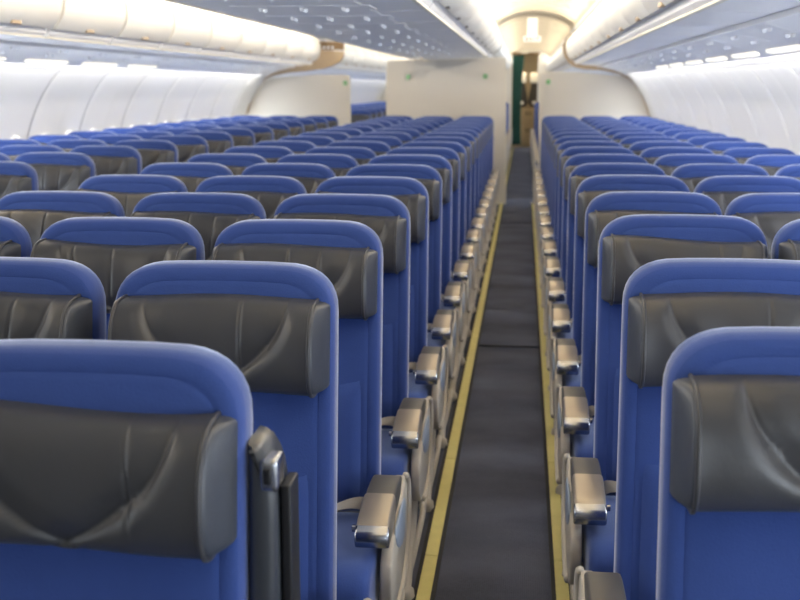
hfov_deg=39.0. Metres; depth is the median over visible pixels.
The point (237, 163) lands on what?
seat
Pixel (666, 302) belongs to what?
seat
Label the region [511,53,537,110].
wall
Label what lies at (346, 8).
unit
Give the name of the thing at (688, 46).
unit
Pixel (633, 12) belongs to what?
bin
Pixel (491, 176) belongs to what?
seat
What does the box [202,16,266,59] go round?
bin
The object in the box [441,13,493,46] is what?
bin
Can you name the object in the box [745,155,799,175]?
seat
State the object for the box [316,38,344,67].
bin
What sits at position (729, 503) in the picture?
seat
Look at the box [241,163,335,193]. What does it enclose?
seat
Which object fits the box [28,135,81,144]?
seat
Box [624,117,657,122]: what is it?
seat
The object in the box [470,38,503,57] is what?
bin
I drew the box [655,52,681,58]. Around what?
unit
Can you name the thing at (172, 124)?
seat
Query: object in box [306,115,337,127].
seat
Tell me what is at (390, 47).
unit
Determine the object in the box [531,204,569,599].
strip
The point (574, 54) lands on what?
bin
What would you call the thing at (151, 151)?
seat
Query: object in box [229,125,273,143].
seat
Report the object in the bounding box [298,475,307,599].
lumbar cushion
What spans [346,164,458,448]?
seat
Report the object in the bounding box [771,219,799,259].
seat
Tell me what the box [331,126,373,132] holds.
seat
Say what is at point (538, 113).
seat
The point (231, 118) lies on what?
seat
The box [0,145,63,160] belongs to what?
seat
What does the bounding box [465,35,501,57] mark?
bin
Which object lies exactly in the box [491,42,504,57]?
bin
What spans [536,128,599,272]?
seat
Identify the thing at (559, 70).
bin
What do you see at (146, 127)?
seat
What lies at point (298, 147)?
seat
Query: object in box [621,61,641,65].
unit
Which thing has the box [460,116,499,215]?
seat
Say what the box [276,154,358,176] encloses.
seat
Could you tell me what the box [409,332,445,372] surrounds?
seat cushion
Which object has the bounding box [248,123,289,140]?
seat
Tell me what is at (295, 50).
bin
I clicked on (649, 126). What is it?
seat
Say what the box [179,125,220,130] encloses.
seat
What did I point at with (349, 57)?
bin
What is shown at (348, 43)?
bin
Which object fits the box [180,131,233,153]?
seat
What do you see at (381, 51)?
bin
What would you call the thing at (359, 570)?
seat cushion
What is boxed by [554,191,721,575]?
seat
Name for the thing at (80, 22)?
bin
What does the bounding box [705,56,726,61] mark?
lamp
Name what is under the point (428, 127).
seat
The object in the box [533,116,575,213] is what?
seat
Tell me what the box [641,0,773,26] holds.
bin
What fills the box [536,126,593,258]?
seat
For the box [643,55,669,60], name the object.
unit
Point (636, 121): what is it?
seat
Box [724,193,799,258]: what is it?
seat
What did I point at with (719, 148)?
seat
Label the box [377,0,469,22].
bin
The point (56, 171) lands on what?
seat
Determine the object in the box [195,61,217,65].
unit
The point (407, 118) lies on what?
seat
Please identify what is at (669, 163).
seat
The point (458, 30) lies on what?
bin
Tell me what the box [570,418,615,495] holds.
seat cushion
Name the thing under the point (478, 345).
seam
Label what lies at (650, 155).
seat
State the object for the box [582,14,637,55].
bin
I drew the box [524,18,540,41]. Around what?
ceiling light
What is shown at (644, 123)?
seat
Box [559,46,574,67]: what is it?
bin
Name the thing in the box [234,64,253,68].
unit
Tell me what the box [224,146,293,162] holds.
seat
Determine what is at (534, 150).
seat
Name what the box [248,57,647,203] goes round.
wall
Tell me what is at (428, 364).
seat
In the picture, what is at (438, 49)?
unit
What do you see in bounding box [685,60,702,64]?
lamp
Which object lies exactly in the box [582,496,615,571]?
seat cushion
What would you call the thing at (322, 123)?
seat
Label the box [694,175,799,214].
seat
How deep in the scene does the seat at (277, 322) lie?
2.39 m
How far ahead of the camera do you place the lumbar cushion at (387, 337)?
3.95 m
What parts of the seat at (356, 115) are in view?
backrest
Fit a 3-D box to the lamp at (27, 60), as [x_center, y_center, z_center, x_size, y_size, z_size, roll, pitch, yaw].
[-2.607,-1.762,8.353,0.030,0.025,0.720,1,11,6]
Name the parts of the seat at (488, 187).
backrest, nose plate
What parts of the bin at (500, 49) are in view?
bin door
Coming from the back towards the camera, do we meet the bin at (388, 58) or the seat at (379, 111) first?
the bin at (388, 58)
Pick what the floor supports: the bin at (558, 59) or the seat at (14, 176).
the seat at (14, 176)
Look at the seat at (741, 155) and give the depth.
7.03 m
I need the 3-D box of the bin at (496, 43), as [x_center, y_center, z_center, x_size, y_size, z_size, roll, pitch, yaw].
[0.823,-3.174,13.856,0.798,0.315,1.043,1,11,6]
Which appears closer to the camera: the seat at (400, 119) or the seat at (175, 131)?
the seat at (175, 131)
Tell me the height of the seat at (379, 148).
1.255 m
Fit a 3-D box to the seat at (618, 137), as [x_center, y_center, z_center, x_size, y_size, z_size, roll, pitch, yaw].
[1.969,-0.724,9.231,0.485,1.256,0.692,1,11,6]
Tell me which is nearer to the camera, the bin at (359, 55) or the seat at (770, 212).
the seat at (770, 212)
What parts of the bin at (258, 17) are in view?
edge trim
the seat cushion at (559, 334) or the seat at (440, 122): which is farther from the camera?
the seat at (440, 122)
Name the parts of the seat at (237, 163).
backrest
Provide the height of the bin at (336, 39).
0.315 m
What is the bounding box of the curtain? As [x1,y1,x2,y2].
[512,55,523,144]
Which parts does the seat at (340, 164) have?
backrest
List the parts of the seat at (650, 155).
backrest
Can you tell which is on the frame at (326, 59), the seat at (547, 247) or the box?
the box
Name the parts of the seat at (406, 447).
backrest, panel, nose plate, armrest, panel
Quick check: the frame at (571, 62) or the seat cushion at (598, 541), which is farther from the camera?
the frame at (571, 62)
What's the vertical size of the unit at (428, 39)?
0.024 m
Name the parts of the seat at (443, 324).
backrest, panel, nose plate, armrest, panel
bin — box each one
[0,0,62,38]
[0,0,125,45]
[73,0,173,50]
[125,0,210,53]
[164,0,257,12]
[165,8,241,57]
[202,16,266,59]
[214,10,294,22]
[232,22,287,61]
[254,27,304,63]
[260,22,316,30]
[276,32,320,65]
[293,30,347,37]
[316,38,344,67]
[318,36,362,42]
[326,44,354,68]
[331,44,363,69]
[339,41,376,46]
[342,47,371,70]
[353,49,378,71]
[355,0,439,11]
[356,46,386,49]
[364,51,385,72]
[366,52,391,72]
[371,49,401,52]
[375,54,396,73]
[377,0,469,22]
[383,52,408,54]
[393,55,418,57]
[405,0,481,30]
[418,0,486,36]
[428,4,490,41]
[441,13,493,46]
[447,20,496,49]
[456,24,498,52]
[461,31,500,54]
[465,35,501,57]
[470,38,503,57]
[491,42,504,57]
[552,54,576,71]
[554,53,577,70]
[555,50,579,70]
[557,48,583,69]
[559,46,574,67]
[561,45,594,66]
[566,36,603,64]
[569,33,610,62]
[572,27,617,60]
[577,22,627,58]
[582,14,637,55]
[588,5,651,52]
[596,0,671,48]
[605,0,695,43]
[619,0,725,36]
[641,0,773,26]
[690,0,799,12]
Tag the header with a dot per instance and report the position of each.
(529, 53)
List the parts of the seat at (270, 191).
backrest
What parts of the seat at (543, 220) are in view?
nose plate, panel, backrest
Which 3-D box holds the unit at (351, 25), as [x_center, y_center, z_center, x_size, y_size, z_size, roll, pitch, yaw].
[-0.312,-1.753,7.227,0.700,0.024,0.280,1,11,6]
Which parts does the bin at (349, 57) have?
bin door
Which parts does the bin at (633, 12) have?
bin door, edge trim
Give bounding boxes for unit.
[0,44,26,53]
[36,48,72,56]
[79,52,111,58]
[115,55,144,61]
[146,57,171,62]
[173,59,195,64]
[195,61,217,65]
[216,63,236,67]
[229,4,376,12]
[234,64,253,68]
[250,65,265,69]
[265,15,393,21]
[293,22,407,27]
[316,29,418,33]
[335,34,427,38]
[350,38,434,42]
[363,42,441,45]
[375,45,447,48]
[384,48,451,50]
[394,50,456,52]
[401,53,460,54]
[409,54,464,56]
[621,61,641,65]
[628,59,648,64]
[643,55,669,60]
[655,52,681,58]
[666,48,697,56]
[681,44,716,52]
[700,39,741,49]
[723,32,769,44]
[752,24,799,37]
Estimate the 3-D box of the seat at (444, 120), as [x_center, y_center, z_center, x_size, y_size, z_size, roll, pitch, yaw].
[0.350,-1.601,13.881,0.485,1.257,0.692,1,11,6]
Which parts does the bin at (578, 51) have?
bin door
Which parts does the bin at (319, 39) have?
bin door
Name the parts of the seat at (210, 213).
backrest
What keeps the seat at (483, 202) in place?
on the floor
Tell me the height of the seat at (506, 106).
1.256 m
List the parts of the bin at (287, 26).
edge trim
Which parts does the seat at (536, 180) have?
backrest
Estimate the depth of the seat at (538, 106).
23.33 m
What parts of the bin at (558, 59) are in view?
bin door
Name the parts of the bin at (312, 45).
bin door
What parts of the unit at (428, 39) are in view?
panel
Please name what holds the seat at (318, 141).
on the floor
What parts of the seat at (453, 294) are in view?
backrest, panel, nose plate, armrest, panel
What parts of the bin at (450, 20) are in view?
edge trim, bin door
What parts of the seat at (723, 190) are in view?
backrest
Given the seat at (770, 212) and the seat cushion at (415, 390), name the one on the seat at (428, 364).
the seat cushion at (415, 390)
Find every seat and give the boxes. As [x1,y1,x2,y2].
[0,139,40,147]
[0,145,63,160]
[0,153,11,160]
[0,161,38,198]
[0,191,124,247]
[0,216,31,256]
[0,257,105,339]
[0,339,299,599]
[14,152,95,190]
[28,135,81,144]
[30,217,204,339]
[47,139,107,151]
[67,131,116,139]
[70,145,141,175]
[76,174,187,216]
[88,135,142,145]
[102,128,146,134]
[107,260,371,599]
[113,140,177,169]
[124,131,172,139]
[130,192,265,259]
[131,125,172,130]
[140,163,232,191]
[150,135,208,162]
[154,128,198,134]
[157,122,194,127]
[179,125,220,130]
[180,120,214,124]
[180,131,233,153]
[186,153,266,174]
[195,175,306,218]
[200,118,231,122]
[203,123,239,127]
[207,128,254,146]
[212,219,411,599]
[219,117,247,119]
[222,120,257,124]
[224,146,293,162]
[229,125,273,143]
[233,115,260,118]
[241,119,272,122]
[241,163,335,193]
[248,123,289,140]
[254,141,315,153]
[255,117,285,120]
[265,121,304,135]
[269,115,297,118]
[274,194,432,599]
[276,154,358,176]
[278,136,334,146]
[280,119,316,131]
[293,117,327,129]
[298,132,349,141]
[304,147,375,164]
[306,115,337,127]
[315,128,362,136]
[315,176,447,511]
[326,141,390,155]
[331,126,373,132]
[343,123,384,129]
[344,136,402,148]
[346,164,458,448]
[351,110,371,122]
[355,121,392,126]
[357,109,377,118]
[360,132,412,143]
[365,108,385,115]
[365,119,400,124]
[367,108,382,116]
[368,154,466,400]
[372,129,420,138]
[374,117,406,122]
[382,116,412,120]
[383,126,428,135]
[385,147,472,364]
[393,123,434,131]
[399,141,477,335]
[400,121,439,128]
[409,119,444,126]
[411,136,481,312]
[415,117,448,123]
[421,132,485,293]
[422,116,452,121]
[429,129,488,276]
[435,126,490,262]
[443,123,493,250]
[447,121,495,240]
[452,119,496,231]
[458,117,498,223]
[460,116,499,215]
[506,106,510,160]
[507,105,511,156]
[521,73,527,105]
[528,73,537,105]
[531,106,538,167]
[531,107,538,170]
[532,109,538,143]
[532,110,538,146]
[532,113,538,161]
[532,136,538,165]
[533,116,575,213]
[533,117,578,220]
[534,119,579,228]
[534,121,585,210]
[534,157,537,167]
[535,123,588,219]
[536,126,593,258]
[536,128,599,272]
[537,132,606,288]
[539,136,613,306]
[540,141,622,328]
[542,146,634,355]
[544,154,647,390]
[546,163,665,434]
[550,175,689,495]
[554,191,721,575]
[561,214,767,599]
[573,258,799,599]
[580,116,613,121]
[583,117,616,123]
[587,119,622,125]
[590,121,630,128]
[595,123,636,130]
[599,126,645,134]
[605,129,655,138]
[612,132,666,142]
[619,116,651,120]
[619,136,678,148]
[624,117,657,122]
[629,141,694,155]
[630,119,665,124]
[637,121,675,126]
[640,147,713,164]
[644,123,685,129]
[653,126,697,132]
[653,154,738,175]
[656,326,799,599]
[662,129,710,136]
[671,163,768,191]
[673,132,727,141]
[687,136,746,147]
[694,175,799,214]
[702,142,768,154]
[721,147,795,163]
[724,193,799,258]
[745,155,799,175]
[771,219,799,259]
[774,164,799,179]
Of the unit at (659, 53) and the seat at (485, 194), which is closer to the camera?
the unit at (659, 53)
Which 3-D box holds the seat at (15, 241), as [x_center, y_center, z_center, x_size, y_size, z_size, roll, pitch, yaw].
[-1.402,0.418,3.172,0.586,1.256,0.772,1,11,6]
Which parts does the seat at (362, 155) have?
backrest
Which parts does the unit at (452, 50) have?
panel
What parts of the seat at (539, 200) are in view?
nose plate, backrest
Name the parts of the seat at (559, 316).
panel, armrest, nose plate, panel, backrest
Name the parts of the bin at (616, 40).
bin door, edge trim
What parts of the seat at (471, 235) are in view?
backrest, panel, nose plate, panel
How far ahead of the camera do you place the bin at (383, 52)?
13.97 m
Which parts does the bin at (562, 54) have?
bin door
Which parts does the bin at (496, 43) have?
bin door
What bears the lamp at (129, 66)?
attached to the wall at (33, 102)
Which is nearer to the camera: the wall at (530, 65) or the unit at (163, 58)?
the unit at (163, 58)
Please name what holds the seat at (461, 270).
on the floor
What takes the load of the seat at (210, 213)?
on the floor
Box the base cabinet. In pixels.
[511,106,533,146]
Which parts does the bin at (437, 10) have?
edge trim, bin door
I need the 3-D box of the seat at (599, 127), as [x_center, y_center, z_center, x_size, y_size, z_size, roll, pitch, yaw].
[2.224,-1.161,11.547,0.485,1.256,0.692,1,11,6]
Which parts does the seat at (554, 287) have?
panel, armrest, nose plate, panel, backrest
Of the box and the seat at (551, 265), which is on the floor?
the seat at (551, 265)
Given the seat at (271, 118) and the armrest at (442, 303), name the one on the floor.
the seat at (271, 118)
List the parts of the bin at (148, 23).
edge trim, bin door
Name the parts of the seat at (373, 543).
backrest, panel, nose plate, armrest, panel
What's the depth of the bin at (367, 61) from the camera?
19.92 m
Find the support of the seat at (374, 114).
on the floor
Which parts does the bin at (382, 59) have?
bin door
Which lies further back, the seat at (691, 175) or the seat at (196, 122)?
the seat at (196, 122)
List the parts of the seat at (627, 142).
backrest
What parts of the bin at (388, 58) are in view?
bin door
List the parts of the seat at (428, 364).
backrest, panel, nose plate, armrest, panel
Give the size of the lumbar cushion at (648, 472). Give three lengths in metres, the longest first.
0.396 x 0.369 x 0.060 m
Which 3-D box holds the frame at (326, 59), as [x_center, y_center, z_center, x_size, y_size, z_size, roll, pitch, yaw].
[-1.517,-2.972,15.887,1.495,1.055,0.090,1,11,6]
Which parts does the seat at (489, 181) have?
backrest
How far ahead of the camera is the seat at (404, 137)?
9.39 m
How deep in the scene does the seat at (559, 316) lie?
5.59 m
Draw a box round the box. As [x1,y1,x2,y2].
[319,42,343,49]
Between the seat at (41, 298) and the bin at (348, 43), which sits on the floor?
the seat at (41, 298)
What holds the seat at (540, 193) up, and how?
on the floor
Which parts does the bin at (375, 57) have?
bin door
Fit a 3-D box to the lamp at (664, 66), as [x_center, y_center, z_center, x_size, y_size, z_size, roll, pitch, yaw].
[2.481,-2.205,10.703,0.030,0.025,0.720,1,11,6]
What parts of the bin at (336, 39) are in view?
edge trim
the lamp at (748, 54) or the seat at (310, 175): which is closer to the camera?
the seat at (310, 175)
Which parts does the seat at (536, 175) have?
backrest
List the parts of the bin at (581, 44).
bin door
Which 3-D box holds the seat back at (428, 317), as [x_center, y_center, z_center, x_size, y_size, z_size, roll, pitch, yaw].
[-0.047,-0.043,5.522,0.396,0.368,0.075,1,10,6]
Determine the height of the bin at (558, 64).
0.417 m
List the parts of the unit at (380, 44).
panel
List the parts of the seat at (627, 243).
panel, armrest, nose plate, panel, backrest, panel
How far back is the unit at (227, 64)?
12.68 m
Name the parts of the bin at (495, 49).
bin door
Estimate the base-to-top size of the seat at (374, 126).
1.257 m
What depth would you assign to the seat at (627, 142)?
8.63 m
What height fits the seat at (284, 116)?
1.255 m
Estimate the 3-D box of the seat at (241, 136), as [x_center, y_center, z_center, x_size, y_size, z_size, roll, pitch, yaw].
[-1.552,-0.910,10.216,0.586,1.257,0.772,1,11,6]
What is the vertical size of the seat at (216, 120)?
1.256 m
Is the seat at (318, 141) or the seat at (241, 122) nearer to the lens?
the seat at (318, 141)
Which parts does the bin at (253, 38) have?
edge trim, bin door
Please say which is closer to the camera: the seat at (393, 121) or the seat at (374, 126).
the seat at (374, 126)
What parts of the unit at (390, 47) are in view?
panel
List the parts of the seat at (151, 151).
panel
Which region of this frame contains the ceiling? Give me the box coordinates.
[486,0,602,57]
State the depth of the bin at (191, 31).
9.36 m
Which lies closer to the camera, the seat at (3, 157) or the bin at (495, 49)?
the seat at (3, 157)
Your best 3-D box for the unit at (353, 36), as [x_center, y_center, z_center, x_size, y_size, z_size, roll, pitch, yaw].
[-0.142,-2.044,8.771,0.700,0.024,0.280,1,11,6]
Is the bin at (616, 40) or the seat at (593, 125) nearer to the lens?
the bin at (616, 40)
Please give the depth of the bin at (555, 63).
20.30 m
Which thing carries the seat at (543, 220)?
on the floor
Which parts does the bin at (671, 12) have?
bin door, edge trim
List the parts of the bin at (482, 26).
bin door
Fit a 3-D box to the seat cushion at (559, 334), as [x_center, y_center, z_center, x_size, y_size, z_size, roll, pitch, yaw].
[1.019,0.241,5.390,0.523,0.178,0.527,1,11,6]
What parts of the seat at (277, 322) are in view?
panel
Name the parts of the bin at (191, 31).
edge trim, bin door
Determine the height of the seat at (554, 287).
1.255 m
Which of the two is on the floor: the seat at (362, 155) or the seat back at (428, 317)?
the seat at (362, 155)
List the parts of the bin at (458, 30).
edge trim, bin door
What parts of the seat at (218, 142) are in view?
backrest, panel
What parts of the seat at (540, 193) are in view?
nose plate, backrest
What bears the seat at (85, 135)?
on the floor
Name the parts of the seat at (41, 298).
panel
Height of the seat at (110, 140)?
1.257 m
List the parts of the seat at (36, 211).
backrest, panel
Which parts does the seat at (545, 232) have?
nose plate, panel, backrest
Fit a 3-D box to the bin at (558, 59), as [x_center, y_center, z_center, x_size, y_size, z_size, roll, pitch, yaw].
[3.086,-3.935,18.223,1.076,0.417,1.043,1,11,6]
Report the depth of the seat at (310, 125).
13.40 m
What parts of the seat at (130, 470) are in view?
panel, armrest, nose plate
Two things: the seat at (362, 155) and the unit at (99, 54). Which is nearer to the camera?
the seat at (362, 155)
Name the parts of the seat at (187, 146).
backrest, panel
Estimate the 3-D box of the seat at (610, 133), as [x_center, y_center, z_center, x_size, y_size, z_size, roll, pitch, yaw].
[2.054,-0.870,10.003,0.485,1.257,0.692,1,11,6]
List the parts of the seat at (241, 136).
panel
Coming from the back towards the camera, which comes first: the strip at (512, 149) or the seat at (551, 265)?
the strip at (512, 149)
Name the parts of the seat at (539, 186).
nose plate, backrest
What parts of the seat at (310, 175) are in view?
backrest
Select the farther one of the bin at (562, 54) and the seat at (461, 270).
the bin at (562, 54)
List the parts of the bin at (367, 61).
bin door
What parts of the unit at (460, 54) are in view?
panel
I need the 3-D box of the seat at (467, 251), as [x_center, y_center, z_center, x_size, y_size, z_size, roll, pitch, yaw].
[0.239,-0.432,7.683,0.586,1.255,0.772,1,11,6]
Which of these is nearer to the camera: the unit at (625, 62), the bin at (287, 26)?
the bin at (287, 26)
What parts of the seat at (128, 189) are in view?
backrest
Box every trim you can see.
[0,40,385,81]
[217,0,466,59]
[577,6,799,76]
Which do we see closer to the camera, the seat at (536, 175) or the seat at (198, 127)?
the seat at (198, 127)
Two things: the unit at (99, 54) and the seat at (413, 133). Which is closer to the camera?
the unit at (99, 54)
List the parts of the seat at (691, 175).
backrest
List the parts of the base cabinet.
door, door, door, door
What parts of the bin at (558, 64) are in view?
bin door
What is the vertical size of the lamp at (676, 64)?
0.025 m
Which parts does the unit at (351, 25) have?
panel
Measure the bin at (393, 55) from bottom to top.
0.315 m
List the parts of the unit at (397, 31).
panel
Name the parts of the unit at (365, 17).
panel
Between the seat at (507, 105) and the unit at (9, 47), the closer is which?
the unit at (9, 47)
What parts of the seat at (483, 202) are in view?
backrest, panel, nose plate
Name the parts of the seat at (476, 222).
backrest, panel, nose plate, panel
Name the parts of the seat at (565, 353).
panel, armrest, nose plate, panel, backrest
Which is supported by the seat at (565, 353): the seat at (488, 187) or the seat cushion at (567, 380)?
the seat cushion at (567, 380)
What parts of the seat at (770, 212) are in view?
backrest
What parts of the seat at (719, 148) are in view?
backrest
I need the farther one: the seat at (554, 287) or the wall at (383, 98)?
the wall at (383, 98)
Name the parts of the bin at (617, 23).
bin door, edge trim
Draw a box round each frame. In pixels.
[245,50,344,114]
[563,33,649,115]
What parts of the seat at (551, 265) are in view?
panel, armrest, nose plate, panel, backrest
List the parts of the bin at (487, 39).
bin door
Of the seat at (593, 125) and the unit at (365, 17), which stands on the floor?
the seat at (593, 125)
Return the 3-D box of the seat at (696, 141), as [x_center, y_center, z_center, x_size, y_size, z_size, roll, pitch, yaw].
[2.377,-0.569,8.407,0.485,1.256,0.692,1,11,6]
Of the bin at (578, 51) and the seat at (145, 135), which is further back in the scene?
the bin at (578, 51)
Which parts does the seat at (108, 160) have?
panel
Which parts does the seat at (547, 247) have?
nose plate, panel, backrest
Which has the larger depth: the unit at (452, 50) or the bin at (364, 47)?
the unit at (452, 50)
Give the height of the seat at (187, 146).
1.254 m
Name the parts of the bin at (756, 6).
edge trim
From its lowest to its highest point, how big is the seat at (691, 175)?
1.255 m
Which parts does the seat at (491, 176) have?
backrest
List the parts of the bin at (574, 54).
bin door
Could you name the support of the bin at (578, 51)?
attached to the ceiling
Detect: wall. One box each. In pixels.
[0,67,385,138]
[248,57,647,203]
[381,58,426,100]
[506,49,549,128]
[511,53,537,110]
[629,62,799,154]
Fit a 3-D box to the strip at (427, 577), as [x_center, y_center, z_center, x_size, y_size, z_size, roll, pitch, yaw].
[0.540,0.161,7.852,0.072,0.014,16.400,1,11,6]
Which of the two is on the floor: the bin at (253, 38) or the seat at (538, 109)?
the seat at (538, 109)
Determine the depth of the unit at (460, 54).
14.24 m
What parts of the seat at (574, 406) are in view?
panel, armrest, nose plate, panel, backrest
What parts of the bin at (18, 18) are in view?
edge trim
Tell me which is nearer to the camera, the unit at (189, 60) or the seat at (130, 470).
the seat at (130, 470)
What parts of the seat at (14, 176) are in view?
panel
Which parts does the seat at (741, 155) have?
backrest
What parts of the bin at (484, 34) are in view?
bin door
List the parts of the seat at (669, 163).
backrest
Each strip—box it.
[412,203,503,599]
[506,148,513,189]
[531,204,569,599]
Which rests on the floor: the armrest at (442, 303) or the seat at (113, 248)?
the seat at (113, 248)
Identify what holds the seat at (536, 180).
on the floor
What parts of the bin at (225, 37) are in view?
edge trim, bin door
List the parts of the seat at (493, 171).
backrest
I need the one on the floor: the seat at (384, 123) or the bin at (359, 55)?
the seat at (384, 123)
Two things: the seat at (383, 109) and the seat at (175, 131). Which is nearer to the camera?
the seat at (175, 131)
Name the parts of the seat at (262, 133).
panel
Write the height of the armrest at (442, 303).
0.178 m
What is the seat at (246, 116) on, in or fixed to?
on the floor
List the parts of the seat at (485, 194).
backrest, panel, nose plate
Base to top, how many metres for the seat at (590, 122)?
1.257 m
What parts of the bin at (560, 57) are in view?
bin door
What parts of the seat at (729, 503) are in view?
panel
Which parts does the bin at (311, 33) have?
edge trim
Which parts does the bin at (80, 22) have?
edge trim, bin door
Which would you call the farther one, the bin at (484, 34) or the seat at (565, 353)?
the bin at (484, 34)
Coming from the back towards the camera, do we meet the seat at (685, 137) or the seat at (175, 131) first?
the seat at (175, 131)
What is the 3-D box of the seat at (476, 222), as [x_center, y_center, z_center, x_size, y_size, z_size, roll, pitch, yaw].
[0.409,-0.723,9.226,0.586,1.256,0.772,1,11,6]
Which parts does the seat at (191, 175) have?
backrest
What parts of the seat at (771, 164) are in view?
backrest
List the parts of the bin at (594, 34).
bin door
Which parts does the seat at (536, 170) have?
backrest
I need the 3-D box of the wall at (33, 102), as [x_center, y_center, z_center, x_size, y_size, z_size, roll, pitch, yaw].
[-2.398,-1.749,13.266,0.423,1.768,38.520,1,11,6]
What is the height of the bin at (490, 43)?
0.315 m
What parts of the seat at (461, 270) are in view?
backrest, panel, nose plate, armrest, panel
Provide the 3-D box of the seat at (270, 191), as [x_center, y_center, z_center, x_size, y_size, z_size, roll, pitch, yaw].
[-0.670,0.145,4.622,0.485,1.255,0.698,1,11,6]
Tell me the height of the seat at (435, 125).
1.257 m
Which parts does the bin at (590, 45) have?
bin door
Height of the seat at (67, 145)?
1.256 m
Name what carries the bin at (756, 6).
attached to the ceiling
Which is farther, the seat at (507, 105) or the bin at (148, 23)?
the seat at (507, 105)
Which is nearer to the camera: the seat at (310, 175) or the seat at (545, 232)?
the seat at (310, 175)
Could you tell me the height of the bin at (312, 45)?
0.417 m
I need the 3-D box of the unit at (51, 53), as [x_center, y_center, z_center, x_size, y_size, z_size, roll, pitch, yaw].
[-2.455,-1.772,8.074,0.220,0.062,0.280,1,11,6]
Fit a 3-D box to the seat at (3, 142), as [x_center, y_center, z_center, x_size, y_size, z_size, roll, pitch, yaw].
[-2.846,-0.487,7.974,0.485,1.256,0.692,1,11,6]
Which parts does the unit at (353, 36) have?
panel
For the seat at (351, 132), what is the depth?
10.22 m
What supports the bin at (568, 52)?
attached to the ceiling
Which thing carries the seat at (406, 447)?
on the floor
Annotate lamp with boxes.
[25,59,67,63]
[82,62,116,66]
[128,65,156,68]
[656,65,667,68]
[669,63,683,66]
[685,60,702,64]
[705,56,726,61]
[731,51,759,58]
[766,45,799,53]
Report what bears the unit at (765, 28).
attached to the wall at (761, 104)
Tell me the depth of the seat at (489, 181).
13.20 m
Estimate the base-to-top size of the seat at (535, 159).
1.255 m
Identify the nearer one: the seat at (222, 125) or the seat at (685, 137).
the seat at (685, 137)
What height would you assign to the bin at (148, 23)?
0.417 m
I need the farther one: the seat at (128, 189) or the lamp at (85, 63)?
the lamp at (85, 63)
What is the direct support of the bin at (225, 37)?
attached to the ceiling
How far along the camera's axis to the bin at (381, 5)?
5.65 m
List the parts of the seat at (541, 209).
nose plate, backrest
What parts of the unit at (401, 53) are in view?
panel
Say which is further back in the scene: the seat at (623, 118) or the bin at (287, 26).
the seat at (623, 118)
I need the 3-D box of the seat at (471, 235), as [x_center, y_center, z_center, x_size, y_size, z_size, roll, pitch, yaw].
[0.324,-0.577,8.454,0.586,1.255,0.772,1,11,6]
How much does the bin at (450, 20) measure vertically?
0.315 m
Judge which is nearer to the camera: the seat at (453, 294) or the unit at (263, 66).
the seat at (453, 294)
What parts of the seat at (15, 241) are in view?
panel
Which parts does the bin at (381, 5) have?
edge trim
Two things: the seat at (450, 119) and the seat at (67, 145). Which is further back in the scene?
the seat at (450, 119)
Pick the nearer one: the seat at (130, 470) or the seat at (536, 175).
the seat at (130, 470)
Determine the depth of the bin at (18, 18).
6.42 m
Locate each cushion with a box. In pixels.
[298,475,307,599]
[337,381,360,501]
[337,512,381,599]
[341,429,411,510]
[381,373,431,428]
[382,323,392,417]
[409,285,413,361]
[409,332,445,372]
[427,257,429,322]
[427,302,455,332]
[522,73,526,82]
[530,73,537,82]
[557,327,571,338]
[562,366,593,417]
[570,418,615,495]
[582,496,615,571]
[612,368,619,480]
[639,463,659,599]
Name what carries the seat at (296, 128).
on the floor
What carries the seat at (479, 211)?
on the floor
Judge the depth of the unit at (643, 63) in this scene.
11.11 m
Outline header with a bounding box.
[528,52,539,54]
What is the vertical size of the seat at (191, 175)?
1.255 m
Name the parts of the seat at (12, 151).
backrest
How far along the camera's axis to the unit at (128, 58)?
9.59 m
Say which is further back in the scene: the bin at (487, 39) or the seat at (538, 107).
the seat at (538, 107)
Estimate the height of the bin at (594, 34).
0.417 m
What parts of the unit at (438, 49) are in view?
panel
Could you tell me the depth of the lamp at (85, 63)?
9.35 m
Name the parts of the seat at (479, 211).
backrest, panel, nose plate, panel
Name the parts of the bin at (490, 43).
bin door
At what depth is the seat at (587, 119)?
14.04 m
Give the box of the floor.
[378,147,582,599]
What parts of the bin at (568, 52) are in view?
bin door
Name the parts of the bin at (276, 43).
bin door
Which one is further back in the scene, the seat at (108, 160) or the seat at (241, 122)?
the seat at (241, 122)
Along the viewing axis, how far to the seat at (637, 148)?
7.84 m
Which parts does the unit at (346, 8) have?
panel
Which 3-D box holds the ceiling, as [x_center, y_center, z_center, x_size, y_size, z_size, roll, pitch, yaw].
[2.291,-3.522,13.925,2.330,0.283,39.000,1,11,6]
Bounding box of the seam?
[478,345,538,347]
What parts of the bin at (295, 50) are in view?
bin door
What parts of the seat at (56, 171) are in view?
backrest, panel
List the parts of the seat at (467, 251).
backrest, panel, nose plate, armrest, panel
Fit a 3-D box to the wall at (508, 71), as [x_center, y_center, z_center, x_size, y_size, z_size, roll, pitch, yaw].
[3.340,-5.391,30.141,1.850,2.670,0.100,1,11,6]
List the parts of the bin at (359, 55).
bin door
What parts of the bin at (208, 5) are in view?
edge trim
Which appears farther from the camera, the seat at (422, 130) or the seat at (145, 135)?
the seat at (422, 130)
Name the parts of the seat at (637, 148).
backrest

